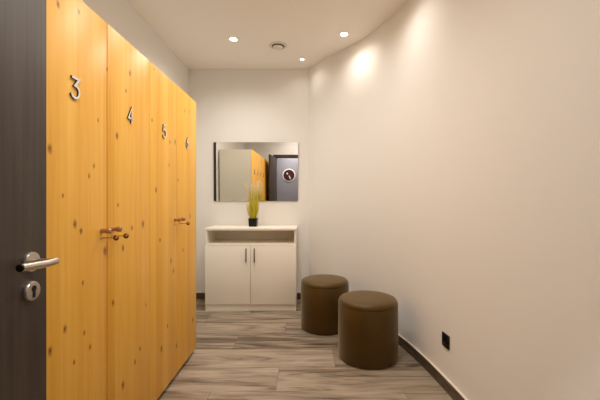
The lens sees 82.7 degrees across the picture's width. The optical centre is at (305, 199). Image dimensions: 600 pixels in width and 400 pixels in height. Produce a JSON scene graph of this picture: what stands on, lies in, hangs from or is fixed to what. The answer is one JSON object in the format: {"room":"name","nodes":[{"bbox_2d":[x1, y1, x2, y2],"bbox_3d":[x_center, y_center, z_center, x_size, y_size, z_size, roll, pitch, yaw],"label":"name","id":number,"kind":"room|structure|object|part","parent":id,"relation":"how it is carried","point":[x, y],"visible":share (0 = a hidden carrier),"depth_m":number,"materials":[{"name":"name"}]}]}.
{"room":"changing room","nodes":[
{"label":"changing room","id":0,"kind":"room"},
{"bbox_2d":[82,0,187,94],"bbox_3d":[-1.475,-0.193,2.030,0.120,2.765,4.140,0,0,0],"label":"wall","id":1,"kind":"structure","parent":0,"point":[120,15],"depth_m":2.93,"materials":[{"name":"white paint"}]},
{"bbox_2d":[188,69,308,291],"bbox_3d":[-0.168,-0.193,4.160,2.735,2.765,0.120,0,0,0],"label":"wall","id":2,"kind":"structure","parent":0,"point":[233,105],"depth_m":4.10,"materials":[{"name":"white paint"}]},
{"bbox_2d":[196,292,300,298],"bbox_3d":[-0.693,1.148,4.094,1.445,0.084,0.012,0,0,0],"label":"baseboard","id":3,"kind":"structure","parent":2,"relation":"attached to","point":[199,295],"depth_m":4.09,"materials":[{"name":"tile"}]},
{"bbox_2d":[213,142,297,200],"bbox_3d":[-0.601,-0.339,4.087,1.010,0.703,0.011,0,1,0],"label":"mirror","id":4,"kind":"object","parent":2,"relation":"attached to","point":[275,164],"visible":0.98,"depth_m":4.08,"materials":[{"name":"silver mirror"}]},
{"bbox_2d":[127,0,406,68],"bbox_3d":[-0.150,-1.625,1.475,2.900,0.100,5.650,0,0,0],"label":"ceiling","id":5,"kind":"structure","parent":0,"point":[198,32],"depth_m":3.10,"materials":[{"name":"white paint"}]},
{"bbox_2d":[228,37,238,40],"bbox_3d":[-0.709,-1.572,3.335,0.098,0.006,0.098,0,0,0],"label":"recessed light","id":6,"kind":"object","parent":5,"relation":"in","point":[229,38],"visible":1,"depth_m":3.33,"materials":[{"name":"white"}]},
{"bbox_2d":[269,41,286,49],"bbox_3d":[-0.285,-1.564,3.476,0.189,0.022,0.189,0,0,0],"label":"ceiling vent","id":7,"kind":"object","parent":5,"relation":"in","point":[277,45],"visible":1,"depth_m":3.45,"materials":[{"name":"beige"}]},
{"bbox_2d":[339,31,348,36],"bbox_3d":[0.362,-1.572,3.235,0.098,0.006,0.098,0,0,0],"label":"recessed light","id":8,"kind":"object","parent":5,"relation":"in","point":[344,33],"visible":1,"depth_m":3.22,"materials":[{"name":"white"}]},
{"bbox_2d":[157,299,452,399],"bbox_3d":[-0.150,1.250,1.475,2.900,0.120,5.650,0,0,0],"label":"floor","id":9,"kind":"structure","parent":0,"point":[237,355],"depth_m":2.41,"materials":[{"name":"brown wood"}]},
{"bbox_2d":[46,0,148,399],"bbox_3d":[-1.107,0.211,1.480,0.569,1.958,0.799,0,0,0],"label":"locker","id":10,"kind":"object","parent":9,"relation":"on","point":[97,82],"visible":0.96,"depth_m":1.39,"materials":[{"name":"yellow laminate"}]},
{"bbox_3d":[-0.873,0.195,1.279,0.020,1.925,0.395,0,0,0],"label":"door","id":11,"kind":"part","parent":10,"relation":"part of","materials":[{"name":"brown wood"}]},
{"bbox_3d":[-0.843,0.130,1.440,0.041,0.025,0.025,0,0,0],"label":"knob","id":12,"kind":"part","parent":10,"relation":"part of","materials":[{"name":"brown metal"}]},
{"bbox_2d":[103,235,118,240],"bbox_3d":[-0.825,0.160,1.440,0.068,0.023,0.003,0,0,0],"label":"key","id":13,"kind":"object","parent":10,"relation":"attached to","point":[115,236],"visible":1,"depth_m":1.44,"materials":[{"name":"gold metal"}]},
{"bbox_3d":[-0.843,0.130,1.520,0.041,0.025,0.025,0,0,0],"label":"knob","id":14,"kind":"part","parent":10,"relation":"part of","materials":[{"name":"brown metal"}]},
{"bbox_3d":[-0.873,0.195,1.681,0.020,1.925,0.395,0,0,0],"label":"door","id":15,"kind":"part","parent":10,"relation":"part of","materials":[{"name":"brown wood"}]},
{"bbox_2d":[149,61,195,399],"bbox_3d":[-1.107,0.211,2.280,0.569,1.958,0.799,0,0,0],"label":"locker","id":16,"kind":"object","parent":9,"relation":"on","point":[172,113],"visible":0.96,"depth_m":2.16,"materials":[{"name":"yellow laminate"}]},
{"bbox_3d":[-0.873,0.195,2.079,0.020,1.925,0.395,0,0,0],"label":"door","id":17,"kind":"part","parent":16,"relation":"part of","materials":[{"name":"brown wood"}]},
{"bbox_3d":[-0.873,0.195,2.481,0.020,1.925,0.395,0,0,0],"label":"door","id":18,"kind":"part","parent":16,"relation":"part of","materials":[{"name":"brown wood"}]},
{"bbox_2d":[205,225,297,310],"bbox_3d":[-0.594,0.746,3.854,0.986,0.888,0.468,0,0,0],"label":"base cabinet","id":19,"kind":"object","parent":9,"relation":"on","point":[247,268],"visible":0.99,"depth_m":3.65,"materials":[{"name":"white laminate"}]},
{"bbox_3d":[-0.837,0.802,3.655,0.483,0.628,0.017,0,0,0],"label":"door","id":20,"kind":"part","parent":19,"relation":"part of","materials":[{"name":"white laminate"}]},
{"bbox_2d":[248,218,257,226],"bbox_3d":[-0.604,0.255,3.900,0.096,0.094,0.096,0,0,0],"label":"pot","id":21,"kind":"object","parent":19,"relation":"on","point":[253,222],"depth_m":3.85,"materials":[{"name":"black plastic"}]},
{"bbox_2d":[246,180,260,226],"bbox_3d":[-0.610,0.024,3.906,0.185,0.557,0.206,0,0,0],"label":"potted grass","id":22,"kind":"object","parent":19,"relation":"on","point":[252,213],"depth_m":3.86,"materials":[{"name":"plant"}]},
{"bbox_3d":[-0.351,0.802,3.655,0.483,0.628,0.017,0,0,0],"label":"door","id":23,"kind":"part","parent":19,"relation":"part of","materials":[{"name":"white laminate"}]},
{"bbox_2d":[301,274,348,334],"bbox_3d":[0.176,0.963,3.205,0.449,0.455,0.449,0,0,0],"label":"pouffe","id":24,"kind":"object","parent":9,"relation":"on","point":[320,293],"visible":0.85,"depth_m":3.01,"materials":[{"name":"brown leather"}]},
{"bbox_3d":[0.176,0.759,3.205,0.447,0.047,0.447,0,0,0],"label":"seat","id":25,"kind":"part","parent":24,"relation":"part of","materials":[{"name":"brown leather"}]},
{"bbox_2d":[338,290,397,369],"bbox_3d":[0.471,0.963,2.600,0.449,0.455,0.449,0,0,0],"label":"pouffe","id":26,"kind":"object","parent":9,"relation":"on","point":[367,320],"visible":1,"depth_m":2.42,"materials":[{"name":"brown leather"}]},
{"bbox_3d":[0.471,0.759,2.600,0.447,0.047,0.447,0,0,0],"label":"seat","id":27,"kind":"part","parent":26,"relation":"part of","materials":[{"name":"brown leather"}]},
{"bbox_2d":[309,0,599,399],"bbox_3d":[0.750,-0.193,2.155,0.565,2.765,4.176,0,0,-12],"label":"wall","id":28,"kind":"structure","parent":0,"point":[454,147],"depth_m":1.82,"materials":[{"name":"white paint"}]},
{"bbox_2d":[398,334,467,399],"bbox_3d":[0.686,1.149,2.136,0.458,0.083,4.115,0,0,-12],"label":"baseboard","id":29,"kind":"structure","parent":28,"relation":"attached to","point":[443,381],"depth_m":2.29,"materials":[{"name":"tile"}]},
{"bbox_2d":[442,331,449,349],"bbox_3d":[0.873,0.880,2.134,0.014,0.084,0.084,0,0,-6],"label":"wall socket","id":30,"kind":"object","parent":28,"relation":"attached to","point":[445,338],"visible":1,"depth_m":2.12,"materials":[{"name":"black plastic"}]},
{"bbox_3d":[-0.192,-0.193,0.020,2.445,2.765,0.120,0,0,0],"label":"wall","id":31,"kind":"structure","parent":0,"visible":0},
{"bbox_2d":[0,0,59,399],"bbox_3d":[-0.707,0.160,0.538,0.111,2.044,0.889,0,0,-3],"label":"door","id":32,"kind":"structure","parent":31,"relation":"in","point":[24,262],"depth_m":0.89,"materials":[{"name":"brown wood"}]},
{"bbox_3d":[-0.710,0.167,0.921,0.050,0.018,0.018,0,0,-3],"label":"lever handle","id":33,"kind":"part","parent":32,"relation":"part of","materials":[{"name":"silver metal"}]}
]}

